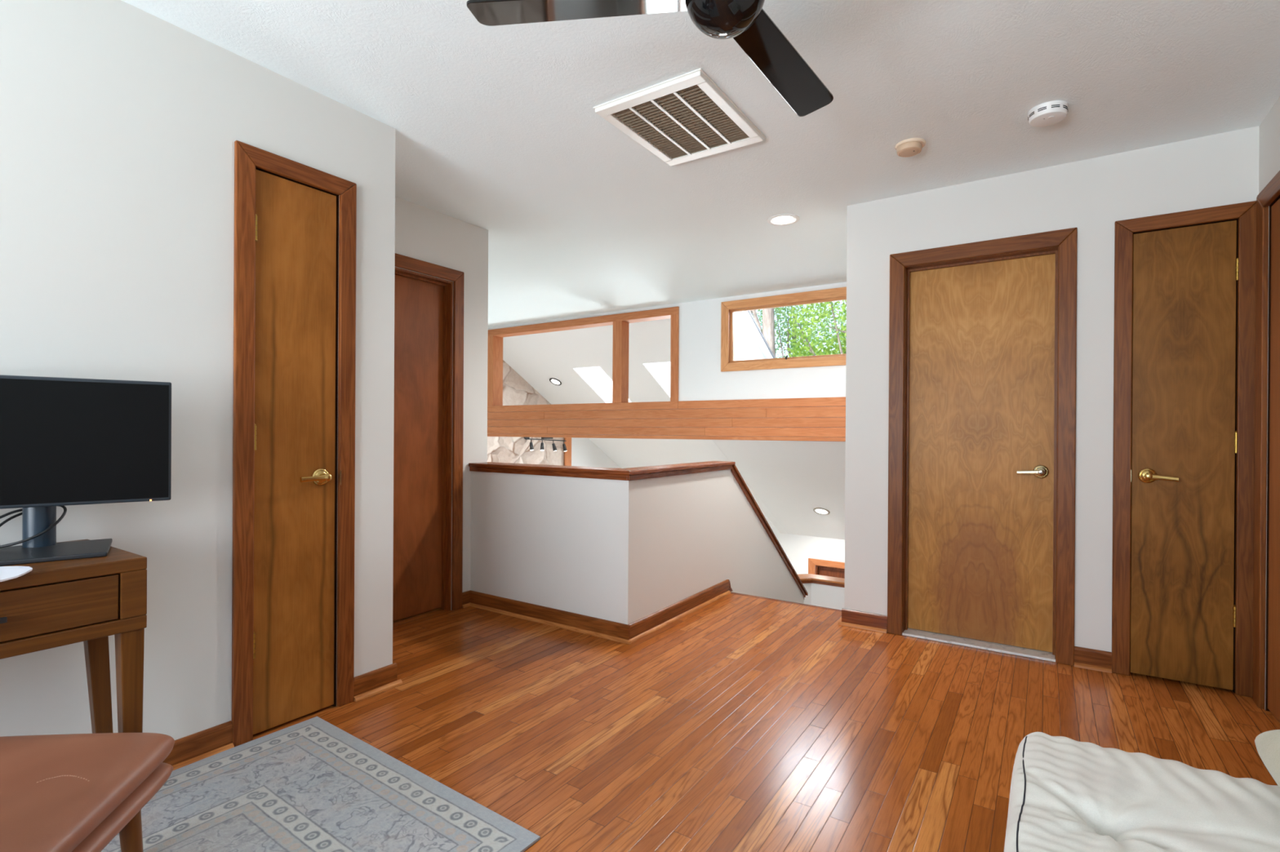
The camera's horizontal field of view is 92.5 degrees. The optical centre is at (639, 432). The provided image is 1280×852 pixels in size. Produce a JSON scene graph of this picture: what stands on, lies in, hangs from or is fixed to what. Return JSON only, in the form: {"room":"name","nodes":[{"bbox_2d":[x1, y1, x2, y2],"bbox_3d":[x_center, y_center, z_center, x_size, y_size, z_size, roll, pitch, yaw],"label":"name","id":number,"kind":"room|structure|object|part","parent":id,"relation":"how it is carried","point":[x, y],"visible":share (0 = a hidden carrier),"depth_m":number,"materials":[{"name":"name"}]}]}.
{"room":"loft home office","nodes":[
{"label":"loft home office","id":0,"kind":"room"},
{"bbox_2d":[0,0,395,740],"bbox_3d":[-2.535,-0.117,1.229,0.809,2.440,4.045,0,0,34],"label":"wall","id":1,"kind":"structure","parent":0,"point":[121,124],"depth_m":1.99,"materials":[{"name":"paint"}]},
{"bbox_2d":[162,662,402,770],"bbox_3d":[-2.472,1.057,1.202,0.719,0.091,4.075,0,0,34],"label":"baseboard","id":2,"kind":"structure","parent":1,"relation":"attached to","point":[187,750],"depth_m":2.12,"materials":[{"name":"brown wood"}]},
{"bbox_3d":[-2.364,1.095,0.728,0.016,0.017,3.404,0,0,34],"label":"shoe moulding","id":3,"kind":"part","parent":2,"relation":"part of","materials":[{"name":"brown wood"}]},
{"bbox_3d":[-1.113,1.100,2.614,0.016,0.017,0.219,0,0,34],"label":"shoe moulding","id":4,"kind":"part","parent":2,"relation":"part of","materials":[{"name":"brown wood"}]},
{"bbox_2d":[231,140,356,746],"bbox_3d":[-1.326,0.042,2.355,0.162,2.132,0.450,0,0,34],"label":"door","id":5,"kind":"structure","parent":1,"relation":"in","point":[295,371],"depth_m":2.32,"materials":[{"name":"brown wood"}]},
{"bbox_3d":[-1.409,0.043,2.179,0.019,2.130,0.065,0,0,34],"label":"casing","id":6,"kind":"part","parent":5,"relation":"part of","materials":[{"name":"brown wood"}]},
{"bbox_3d":[-1.326,0.073,2.350,0.037,2.046,0.304,0,0,34],"label":"panel","id":7,"kind":"part","parent":5,"relation":"part of","materials":[{"name":"orange wood"}]},
{"bbox_3d":[-1.296,-0.990,2.338,0.019,0.068,0.447,0,0,34],"label":"head casing","id":8,"kind":"part","parent":5,"relation":"part of","materials":[{"name":"brown wood"}]},
{"bbox_3d":[-1.256,0.177,2.361,0.050,0.028,0.116,0,0,34],"label":"lever","id":9,"kind":"part","parent":5,"relation":"part of","materials":[{"name":"gold metal"}]},
{"bbox_3d":[-1.206,0.184,2.469,0.002,0.060,0.005,0,0,34],"label":"strike plate","id":10,"kind":"part","parent":5,"relation":"part of","materials":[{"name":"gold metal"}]},
{"bbox_3d":[-1.197,0.044,2.499,0.019,2.130,0.067,0,0,34],"label":"casing","id":11,"kind":"part","parent":5,"relation":"part of","materials":[{"name":"brown wood"}]},
{"bbox_2d":[395,196,488,592],"bbox_3d":[-1.406,1.211,3.605,0.160,5.090,1.170,0,0,34],"label":"wall","id":12,"kind":"structure","parent":0,"point":[423,233],"depth_m":3.90,"materials":[{"name":"paint"}]},
{"bbox_2d":[392,253,464,621],"bbox_3d":[-1.410,0.049,3.515,0.119,2.114,0.901,0,0,34],"label":"door","id":13,"kind":"structure","parent":12,"relation":"in","point":[428,422],"depth_m":3.73,"materials":[{"name":"brown wood"}]},
{"bbox_3d":[-1.444,0.087,3.539,0.036,2.013,0.722,0,0,34],"label":"panel","id":14,"kind":"part","parent":13,"relation":"part of","materials":[{"name":"brown wood"}]},
{"bbox_3d":[-1.362,-0.972,3.486,0.019,0.072,0.898,0,0,34],"label":"head casing","id":15,"kind":"part","parent":13,"relation":"part of","materials":[{"name":"brown wood"}]},
{"bbox_3d":[-1.139,0.051,3.833,0.019,2.113,0.073,0,0,34],"label":"casing","id":16,"kind":"part","parent":13,"relation":"part of","materials":[{"name":"brown wood"}]},
{"bbox_2d":[462,590,470,608],"bbox_3d":[-1.099,1.061,3.895,0.030,0.091,0.078,0,0,34],"label":"baseboard","id":17,"kind":"structure","parent":12,"relation":"attached to","point":[465,595],"depth_m":3.89,"materials":[{"name":"brown wood"}]},
{"bbox_3d":[-1.093,1.098,3.891,0.016,0.017,0.078,0,0,34],"label":"shoe moulding","id":18,"kind":"part","parent":17,"relation":"part of","materials":[{"name":"brown wood"}]},
{"bbox_2d":[487,360,564,465],"bbox_3d":[-2.351,0.835,10.088,0.300,5.811,2.980,0,0,34],"label":"stone wall","id":19,"kind":"structure","parent":0,"point":[517,391],"depth_m":10.31,"materials":[{"name":"beige stone"}]},
{"bbox_2d":[524,436,567,451],"bbox_3d":[-1.705,0.170,10.294,0.540,0.323,0.902,0,0,34],"label":"track light","id":20,"kind":"object","parent":19,"relation":"attached to","point":[531,448],"visible":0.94,"depth_m":10.15,"materials":[{"name":"black"}]},
{"bbox_2d":[563,437,571,466],"bbox_3d":[-1.351,1.776,11.316,0.060,3.936,0.175,0,0,34],"label":"trim","id":21,"kind":"structure","parent":19,"relation":"attached to","point":[567,455],"depth_m":11.28,"materials":[{"name":"brown wood"}]},
{"bbox_2d":[571,434,621,468],"bbox_3d":[-0.881,1.675,12.160,0.150,4.141,2.100,0,0,34],"label":"wall","id":22,"kind":"structure","parent":0,"point":[584,453],"depth_m":11.83,"materials":[{"name":"white paint"}]},
{"bbox_2d":[502,318,721,468],"bbox_3d":[0.054,-0.596,9.745,4.690,3.158,5.300,0,0,34],"label":"ceiling","id":23,"kind":"structure","parent":0,"point":[538,358],"depth_m":9.57,"materials":[{"name":"white paint"}]},
{"bbox_2d":[549,377,561,385],"bbox_3d":[-1.395,-0.832,10.124,0.210,0.110,0.184,0,0,34],"label":"recessed light","id":24,"kind":"object","parent":23,"relation":"in","point":[553,380],"visible":1,"depth_m":10.11,"materials":[{"name":"white"}]},
{"bbox_3d":[-1.395,-0.832,10.124,0.153,0.078,0.132,0,0,34],"label":"bulb","id":25,"kind":"part","parent":24,"relation":"part of","materials":[{"name":"white glass"}]},
{"bbox_2d":[577,366,631,401],"bbox_3d":[-0.561,-0.836,9.820,0.620,0.668,1.075,0,0,34],"label":"window","id":26,"kind":"structure","parent":23,"relation":"attached to","point":[597,376],"depth_m":9.79,"materials":[{"name":"white paint"}]},
{"bbox_2d":[647,362,670,391],"bbox_3d":[0.516,-0.828,9.106,0.595,0.668,1.075,0,0,34],"label":"window","id":27,"kind":"structure","parent":23,"relation":"attached to","point":[662,370],"depth_m":9.02,"materials":[{"name":"white paint"}]},
{"bbox_2d":[470,469,804,624],"bbox_3d":[0.202,2.005,4.781,1.230,3.518,2.840,0,0,34],"label":"wall","id":28,"kind":"structure","parent":0,"point":[619,551],"depth_m":3.64,"materials":[{"name":"paint"}]},
{"bbox_2d":[470,579,733,644],"bbox_3d":[-0.219,1.066,4.108,1.260,0.092,1.310,0,0,34],"label":"baseboard","id":29,"kind":"structure","parent":28,"relation":"attached to","point":[629,633],"depth_m":3.56,"materials":[{"name":"brown wood"}]},
{"bbox_3d":[-0.577,1.101,3.569,1.260,0.017,0.016,0,0,34],"label":"shoe moulding","id":30,"kind":"part","parent":29,"relation":"part of","materials":[{"name":"brown wood"}]},
{"bbox_3d":[0.285,1.106,3.744,0.016,0.017,1.229,0,0,34],"label":"shoe moulding","id":31,"kind":"part","parent":29,"relation":"part of","materials":[{"name":"brown wood"}]},
{"bbox_2d":[468,461,808,597],"bbox_3d":[0.225,0.869,4.780,1.256,1.330,2.911,0,0,34],"label":"handrail","id":32,"kind":"object","parent":28,"relation":"attached to","point":[658,471],"visible":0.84,"depth_m":3.71,"materials":[{"name":"brown wood"}]},
{"bbox_2d":[730,591,841,612],"bbox_3d":[0.977,1.134,4.038,0.870,0.031,0.045,0,0,34],"label":"trim","id":33,"kind":"structure","parent":28,"relation":"attached to","point":[747,595],"depth_m":4.04,"materials":[{"name":"brown wood"}]},
{"bbox_2d":[487,282,846,427],"bbox_3d":[-0.407,-1.143,6.933,6.404,2.300,0.140,0,0,34],"label":"wall","id":34,"kind":"structure","parent":0,"point":[700,377],"depth_m":6.07,"materials":[{"name":"white paint"}]},
{"bbox_2d":[487,306,679,406],"bbox_3d":[-0.739,-0.798,7.151,2.825,1.005,0.175,0,0,34],"label":"window","id":35,"kind":"structure","parent":34,"relation":"in","point":[620,322],"depth_m":6.76,"materials":[{"name":"brown wood"}]},
{"bbox_3d":[-0.213,-0.770,6.780,0.124,0.894,0.138,0,0,34],"label":"post","id":36,"kind":"part","parent":35,"relation":"part of","materials":[{"name":"brown wood"}]},
{"bbox_2d":[487,396,845,441],"bbox_3d":[-0.421,-0.129,6.923,6.404,0.391,0.148,0,0,34],"label":"beam","id":37,"kind":"structure","parent":34,"relation":"attached to","point":[642,420],"depth_m":6.27,"materials":[{"name":"brown wood"}]},
{"bbox_3d":[-0.422,0.049,6.923,6.404,0.036,0.148,0,0,34],"label":"rail","id":38,"kind":"part","parent":37,"relation":"part of","materials":[{"name":"brown wood"}]},
{"bbox_2d":[720,286,846,372],"bbox_3d":[1.490,-0.932,5.651,1.575,0.685,0.138,0,0,34],"label":"window","id":39,"kind":"structure","parent":34,"relation":"in","point":[728,308],"depth_m":5.75,"materials":[{"name":"brown wood"}]},
{"bbox_3d":[0.834,-0.937,6.014,0.082,0.681,0.018,0,0,34],"label":"casing","id":40,"kind":"part","parent":39,"relation":"part of","materials":[{"name":"brown wood"}]},
{"bbox_3d":[0.906,-0.941,6.043,0.030,0.483,0.040,0,0,34],"label":"sash","id":41,"kind":"part","parent":39,"relation":"part of","materials":[{"name":"brown wood"}]},
{"bbox_3d":[1.455,-0.631,5.602,1.571,0.082,0.018,0,0,34],"label":"sill casing","id":42,"kind":"part","parent":39,"relation":"part of","materials":[{"name":"brown wood"}]},
{"bbox_3d":[1.458,-1.234,5.601,1.571,0.082,0.018,0,0,34],"label":"head casing","id":43,"kind":"part","parent":39,"relation":"part of","materials":[{"name":"brown wood"}]},
{"bbox_3d":[1.490,-0.678,5.655,1.435,0.036,0.040,0,0,34],"label":"sash","id":44,"kind":"part","parent":39,"relation":"part of","materials":[{"name":"brown wood"}]},
{"bbox_3d":[1.494,-1.192,5.654,1.435,0.026,0.040,0,0,34],"label":"sash","id":45,"kind":"part","parent":39,"relation":"part of","materials":[{"name":"brown wood"}]},
{"bbox_2d":[120,0,1279,327],"bbox_3d":[-1.903,-1.406,3.041,8.350,0.140,8.000,0,0,34],"label":"ceiling","id":46,"kind":"structure","parent":0,"point":[499,131],"depth_m":2.47,"materials":[{"name":"white paint"}]},
{"bbox_2d":[466,0,833,116],"bbox_3d":[0.276,-1.157,1.636,1.165,0.327,1.038,0,0,34],"label":"ceiling fan","id":47,"kind":"object","parent":46,"relation":"hanging from","point":[745,21],"visible":1,"depth_m":1.59,"materials":[{"name":"black"}]},
{"bbox_3d":[-0.140,-1.083,1.559,0.588,0.029,0.123,0,0,6],"label":"blade","id":48,"kind":"part","parent":47,"relation":"part of","materials":[{"name":"black paint"}]},
{"bbox_3d":[0.420,-1.080,1.808,0.123,0.029,0.588,0,0,36],"label":"blade","id":49,"kind":"part","parent":47,"relation":"part of","materials":[{"name":"black paint"}]},
{"bbox_2d":[593,68,765,165],"bbox_3d":[0.185,-1.312,2.617,0.496,0.022,0.618,0,0,34],"label":"ceiling vent","id":50,"kind":"object","parent":46,"relation":"in","point":[685,117],"visible":1,"depth_m":2.56,"materials":[{"name":"white metal"}]},
{"bbox_3d":[0.055,-1.310,2.700,0.092,0.009,0.490,0,0,34],"label":"louvre panel","id":51,"kind":"part","parent":50,"relation":"part of","materials":[{"name":"brown metal"}]},
{"bbox_3d":[0.141,-1.310,2.643,0.092,0.009,0.490,0,0,34],"label":"louvre panel","id":52,"kind":"part","parent":50,"relation":"part of","materials":[{"name":"brown metal"}]},
{"bbox_3d":[0.226,-1.309,2.586,0.092,0.009,0.490,0,0,34],"label":"louvre panel","id":53,"kind":"part","parent":50,"relation":"part of","materials":[{"name":"brown metal"}]},
{"bbox_3d":[0.312,-1.309,2.529,0.092,0.009,0.490,0,0,34],"label":"louvre panel","id":54,"kind":"part","parent":50,"relation":"part of","materials":[{"name":"brown metal"}]},
{"bbox_2d":[767,213,799,225],"bbox_3d":[0.890,-1.340,3.807,0.197,0.084,0.197,0,0,34],"label":"recessed light","id":55,"kind":"object","parent":46,"relation":"in","point":[780,220],"visible":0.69,"depth_m":3.78,"materials":[{"name":"white plastic"}]},
{"bbox_3d":[0.890,-1.340,3.807,0.100,0.084,0.100,0,0,34],"label":"bulb","id":56,"kind":"part","parent":55,"relation":"part of","materials":[{"name":"white glass"}]},
{"bbox_2d":[895,137,925,157],"bbox_3d":[1.238,-1.296,2.806,0.128,0.042,0.128,0,0,34],"label":"smoke detector","id":57,"kind":"object","parent":46,"relation":"attached to","point":[912,147],"visible":1,"depth_m":2.77,"materials":[{"name":"beige plastic"}]},
{"bbox_3d":[1.238,-1.311,2.806,0.128,0.011,0.128,0,0,34],"label":"mounting plate","id":58,"kind":"part","parent":57,"relation":"part of","materials":[{"name":"beige plastic"}]},
{"bbox_2d":[1027,100,1068,127],"bbox_3d":[1.661,-1.290,2.496,0.138,0.048,0.138,0,0,34],"label":"smoke detector","id":59,"kind":"object","parent":46,"relation":"attached to","point":[1048,113],"visible":1,"depth_m":2.46,"materials":[{"name":"white plastic"}]},
{"bbox_2d":[733,311,764,360],"bbox_3d":[1.963,0.889,8.488,0.100,5.759,5.080,0,0,34],"label":"wall","id":60,"kind":"structure","parent":0,"point":[745,348],"depth_m":7.26,"materials":[{"name":"white paint"}]},
{"bbox_2d":[738,311,773,359],"bbox_3d":[2.091,-0.512,8.538,0.039,3.195,5.260,0,0,34],"label":"trim","id":61,"kind":"structure","parent":60,"relation":"attached to","point":[746,317],"depth_m":7.49,"materials":[{"name":"grey"}]},
{"bbox_2d":[747,311,775,358],"bbox_3d":[0.098,-0.635,9.776,4.750,3.149,5.400,0,0,34],"label":"roof","id":62,"kind":"structure","parent":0,"point":[749,312],"depth_m":7.60,"materials":[{"name":"grey concrete"}]},
{"bbox_2d":[253,593,1279,851],"bbox_3d":[-0.589,1.240,1.206,4.100,0.250,6.405,0,0,34],"label":"floor","id":63,"kind":"structure","parent":0,"point":[740,723],"depth_m":2.34,"materials":[{"name":"brown wood"}]},
{"bbox_2d":[100,716,540,851],"bbox_3d":[-1.284,1.106,1.294,1.200,0.007,1.800,0,0,35],"label":"area rug","id":64,"kind":"object","parent":63,"relation":"on","point":[310,785],"visible":0.88,"depth_m":1.80,"materials":[{"name":"grey fabric"}]},
{"bbox_2d":[0,539,146,733],"bbox_3d":[-1.728,0.709,1.260,0.480,0.782,1.076,0,0,34],"label":"desk","id":65,"kind":"object","parent":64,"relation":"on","point":[88,601],"visible":0.7,"depth_m":1.50,"materials":[{"name":"brown wood"}]},
{"bbox_3d":[-1.432,0.410,1.294,0.028,0.012,0.130,0,0,34],"label":"handle","id":66,"kind":"part","parent":65,"relation":"part of","materials":[{"name":"black metal"}]},
{"bbox_2d":[0,565,32,582],"bbox_3d":[-1.443,0.313,1.297,0.235,0.012,0.237,0,0,34],"label":"paper tray","id":67,"kind":"object","parent":65,"relation":"on","point":[6,573],"visible":1,"depth_m":1.37,"materials":[{"name":"white plastic"}]},
{"bbox_3d":[-1.431,0.409,1.341,0.023,0.110,0.453,0,0,34],"label":"drawer","id":68,"kind":"part","parent":65,"relation":"part of","materials":[{"name":"brown wood"}]},
{"bbox_2d":[0,374,171,566],"bbox_3d":[-1.556,0.086,1.583,0.550,0.463,0.253,0,0,-38],"label":"monitor","id":69,"kind":"object","parent":65,"relation":"on","point":[64,442],"visible":1,"depth_m":1.64,"materials":[{"name":"black plastic"}]},
{"bbox_2d":[0,512,22,527],"bbox_3d":[-1.675,0.224,1.660,0.051,0.157,0.197,0,0,40],"label":"cable","id":70,"kind":"object","parent":69,"relation":"hanging from","point":[20,513],"visible":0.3,"depth_m":1.65,"materials":[{"name":"black plastic"}]},
{"bbox_2d":[0,506,66,548],"bbox_3d":[-1.642,0.249,1.625,0.177,0.103,0.090,0,0,-39],"label":"cable","id":71,"kind":"object","parent":69,"relation":"attached to","point":[64,508],"visible":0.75,"depth_m":1.63,"materials":[{"name":"black plastic"}]},
{"bbox_3d":[-1.517,0.800,1.720,0.044,0.600,0.074,0,0,34],"label":"leg","id":72,"kind":"part","parent":65,"relation":"part of","materials":[{"name":"brown wood"}]},
{"bbox_3d":[-1.305,0.802,1.565,0.048,0.600,0.049,0,0,34],"label":"leg","id":73,"kind":"part","parent":65,"relation":"part of","materials":[{"name":"brown wood"}]},
{"bbox_2d":[0,732,174,851],"bbox_3d":[-1.190,0.716,1.035,0.476,0.770,0.758,0,0,-14],"label":"chair","id":74,"kind":"object","parent":64,"relation":"on","point":[66,793],"visible":1,"depth_m":1.18,"materials":[{"name":"brown leather"}]},
{"bbox_3d":[-1.082,0.923,1.303,0.042,0.356,0.059,0,0,34],"label":"leg","id":75,"kind":"part","parent":74,"relation":"part of","materials":[{"name":"brown wood"}]},
{"bbox_2d":[1004,732,1279,851],"bbox_3d":[1.023,0.938,0.948,0.801,0.374,1.155,0,0,34],"label":"daybed","id":76,"kind":"object","parent":63,"relation":"on","point":[1067,794],"visible":1,"depth_m":1.26,"materials":[{"name":"white fabric"}]},
{"bbox_2d":[1254,729,1279,787],"bbox_3d":[1.407,0.686,1.126,0.336,0.127,0.428,0,0,34],"label":"throw pillow","id":77,"kind":"object","parent":76,"relation":"on","point":[1267,743],"visible":1,"depth_m":1.28,"materials":[{"name":"fabric"}]},
{"bbox_2d":[760,508,780,543],"bbox_3d":[1.423,2.295,11.842,4.690,2.930,0.120,0,0,34],"label":"wall","id":78,"kind":"structure","parent":0,"point":[777,534],"depth_m":11.10,"materials":[{"name":"white paint"}]},
{"bbox_2d":[704,435,845,539],"bbox_3d":[2.236,0.621,6.957,2.244,1.827,2.830,0,0,34],"label":"ceiling","id":79,"kind":"structure","parent":0,"point":[787,480],"depth_m":6.93,"materials":[{"name":"white paint"}]},
{"bbox_2d":[813,507,830,515],"bbox_3d":[2.214,0.965,7.474,0.200,0.105,0.176,0,0,34],"label":"recessed light","id":80,"kind":"object","parent":79,"relation":"in","point":[821,511],"visible":1,"depth_m":7.46,"materials":[{"name":"silver metal"}]},
{"bbox_3d":[2.214,0.965,7.474,0.146,0.075,0.126,0,0,34],"label":"bulb","id":81,"kind":"part","parent":80,"relation":"part of","materials":[{"name":"white glass"}]},
{"bbox_2d":[780,533,844,574],"bbox_3d":[2.937,2.599,8.035,2.244,2.352,0.150,0,0,34],"label":"wall","id":82,"kind":"structure","parent":0,"point":[797,548],"depth_m":8.38,"materials":[{"name":"white paint"}]},
{"bbox_2d":[808,558,844,578],"bbox_3d":[2.753,2.748,8.116,1.040,2.052,0.119,0,0,34],"label":"door","id":83,"kind":"structure","parent":82,"relation":"in","point":[815,566],"depth_m":8.26,"materials":[{"name":"brown wood"}]},
{"bbox_3d":[2.331,2.746,8.335,0.095,2.050,0.019,0,0,34],"label":"casing","id":84,"kind":"part","parent":83,"relation":"part of","materials":[{"name":"brown wood"}]},
{"bbox_3d":[2.731,1.763,8.072,1.036,0.082,0.019,0,0,34],"label":"head casing","id":85,"kind":"part","parent":83,"relation":"part of","materials":[{"name":"brown wood"}]},
{"bbox_3d":[2.773,2.799,8.146,0.790,1.930,0.035,0,0,34],"label":"panel","id":86,"kind":"part","parent":83,"relation":"part of","materials":[{"name":"brown wood"}]},
{"bbox_2d":[802,582,844,609],"bbox_3d":[1.985,2.685,6.459,1.863,2.175,0.340,0,0,21],"label":"wall","id":87,"kind":"structure","parent":0,"point":[819,595],"depth_m":6.50,"materials":[{"name":"white paint"}]},
{"bbox_2d":[797,573,844,587],"bbox_3d":[2.007,1.590,6.468,1.865,0.055,0.442,0,0,21],"label":"handrail","id":88,"kind":"object","parent":87,"relation":"on","point":[805,578],"visible":0.33,"depth_m":6.53,"materials":[{"name":"brown wood"}]},
{"bbox_2d":[844,125,1259,652],"bbox_3d":[2.025,-0.092,3.121,1.876,2.440,0.160,0,0,34],"label":"wall","id":89,"kind":"structure","parent":0,"point":[1089,196],"depth_m":2.97,"materials":[{"name":"paint"}]},
{"bbox_2d":[838,608,887,633],"bbox_3d":[1.272,1.076,3.504,0.267,0.091,0.030,0,0,34],"label":"baseboard","id":90,"kind":"structure","parent":89,"relation":"attached to","point":[850,618],"depth_m":3.50,"materials":[{"name":"brown wood"}]},
{"bbox_3d":[1.267,1.113,3.498,0.267,0.017,0.016,0,0,34],"label":"shoe moulding","id":91,"kind":"part","parent":90,"relation":"part of","materials":[{"name":"brown wood"}]},
{"bbox_2d":[887,227,1077,666],"bbox_3d":[1.785,0.068,3.251,0.854,2.116,0.149,0,0,34],"label":"door","id":92,"kind":"structure","parent":89,"relation":"in","point":[983,335],"depth_m":3.25,"materials":[{"name":"brown wood"}]},
{"bbox_3d":[1.425,0.066,3.411,0.078,2.115,0.019,0,0,34],"label":"casing","id":93,"kind":"part","parent":92,"relation":"part of","materials":[{"name":"brown wood"}]},
{"bbox_3d":[1.755,-0.951,3.195,0.851,0.078,0.019,0,0,34],"label":"head casing","id":94,"kind":"part","parent":92,"relation":"part of","materials":[{"name":"brown wood"}]},
{"bbox_3d":[1.985,0.202,3.115,0.116,0.030,0.050,0,0,34],"label":"lever","id":95,"kind":"part","parent":92,"relation":"part of","materials":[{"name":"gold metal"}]},
{"bbox_3d":[2.074,0.071,2.981,0.074,2.114,0.019,0,0,34],"label":"casing","id":96,"kind":"part","parent":92,"relation":"part of","materials":[{"name":"brown wood"}]},
{"bbox_2d":[1111,200,1256,697],"bbox_3d":[2.443,0.072,2.770,0.486,2.118,0.162,0,0,34],"label":"door","id":97,"kind":"structure","parent":89,"relation":"in","point":[1184,338],"depth_m":2.74,"materials":[{"name":"brown wood"}]},
{"bbox_3d":[2.252,0.071,2.862,0.067,2.117,0.019,0,0,34],"label":"casing","id":98,"kind":"part","parent":97,"relation":"part of","materials":[{"name":"brown wood"}]},
{"bbox_3d":[2.350,0.203,2.764,0.116,0.034,0.050,0,0,34],"label":"lever","id":99,"kind":"part","parent":97,"relation":"part of","materials":[{"name":"gold metal"}]},
{"bbox_3d":[2.434,-0.956,2.745,0.483,0.063,0.019,0,0,34],"label":"head casing","id":100,"kind":"part","parent":97,"relation":"part of","materials":[{"name":"brown wood"}]},
{"bbox_3d":[2.604,0.074,2.629,0.062,2.116,0.019,0,0,34],"label":"casing","id":101,"kind":"part","parent":97,"relation":"part of","materials":[{"name":"brown wood"}]},
{"bbox_2d":[1074,646,1111,673],"bbox_3d":[2.155,1.082,2.918,0.144,0.091,0.030,0,0,34],"label":"baseboard","id":102,"kind":"structure","parent":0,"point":[1084,658],"depth_m":2.92,"materials":[{"name":"brown wood"}]},
{"bbox_3d":[2.151,1.119,2.912,0.144,0.017,0.016,0,0,34],"label":"shoe moulding","id":103,"kind":"part","parent":102,"relation":"part of","materials":[{"name":"brown wood"}]},
{"bbox_2d":[1258,96,1279,709],"bbox_3d":[1.039,-0.094,0.055,0.170,2.440,6.040,0,0,34],"label":"wall","id":104,"kind":"structure","parent":0,"point":[1269,128],"depth_m":2.50,"materials":[{"name":"paint"}]},
{"bbox_2d":[1253,170,1279,723],"bbox_3d":[2.361,0.068,2.163,0.156,2.126,0.955,0,0,34],"label":"door","id":105,"kind":"structure","parent":104,"relation":"in","point":[1266,684],"depth_m":2.49,"materials":[{"name":"brown wood"}]},
{"bbox_3d":[2.573,0.070,2.540,0.019,2.124,0.092,0,0,34],"label":"casing","id":106,"kind":"part","parent":105,"relation":"part of","materials":[{"name":"brown wood"}]},
{"bbox_3d":[2.341,-0.957,2.179,0.019,0.076,0.951,0,0,34],"label":"head casing","id":107,"kind":"part","parent":105,"relation":"part of","materials":[{"name":"brown wood"}]},
{"bbox_3d":[2.362,0.102,2.166,0.036,2.034,0.743,0,0,34],"label":"panel","id":108,"kind":"part","parent":105,"relation":"part of","materials":[{"name":"brown wood"}]},
{"label":"outside","id":109,"kind":"structure","parent":0,"visible":0},
{"bbox_3d":[5.502,4.091,8.340,120.000,0.100,120.000,0,0,34],"label":"ground","id":110,"kind":"structure","parent":109,"visible":0},
{"bbox_2d":[750,307,775,357],"bbox_3d":[2.049,-0.632,12.878,2.043,9.319,3.144,0,0,-25],"label":"tree","id":111,"kind":"object","parent":110,"relation":"on","point":[768,318],"visible":0.02,"depth_m":12.39,"materials":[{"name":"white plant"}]},
{"bbox_2d":[751,301,846,358],"bbox_3d":[5.125,-0.520,20.223,5.966,9.109,3.968,0,0,34],"label":"tree","id":112,"kind":"object","parent":110,"relation":"on","point":[780,312],"visible":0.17,"depth_m":19.81,"materials":[{"name":"green plant"}]},
{"bbox_2d":[779,321,846,356],"bbox_3d":[6.198,-0.028,15.659,5.559,8.151,2.964,0,0,44],"label":"tree","id":113,"kind":"object","parent":110,"relation":"on","point":[826,324],"visible":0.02,"depth_m":16.77,"materials":[{"name":"green plant"}]},
{"bbox_2d":[786,299,846,357],"bbox_3d":[4.593,-0.147,13.304,2.482,8.376,3.716,0,0,-39],"label":"tree","id":114,"kind":"object","parent":110,"relation":"on","point":[811,348],"visible":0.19,"depth_m":13.62,"materials":[{"name":"green plant"}]}
]}

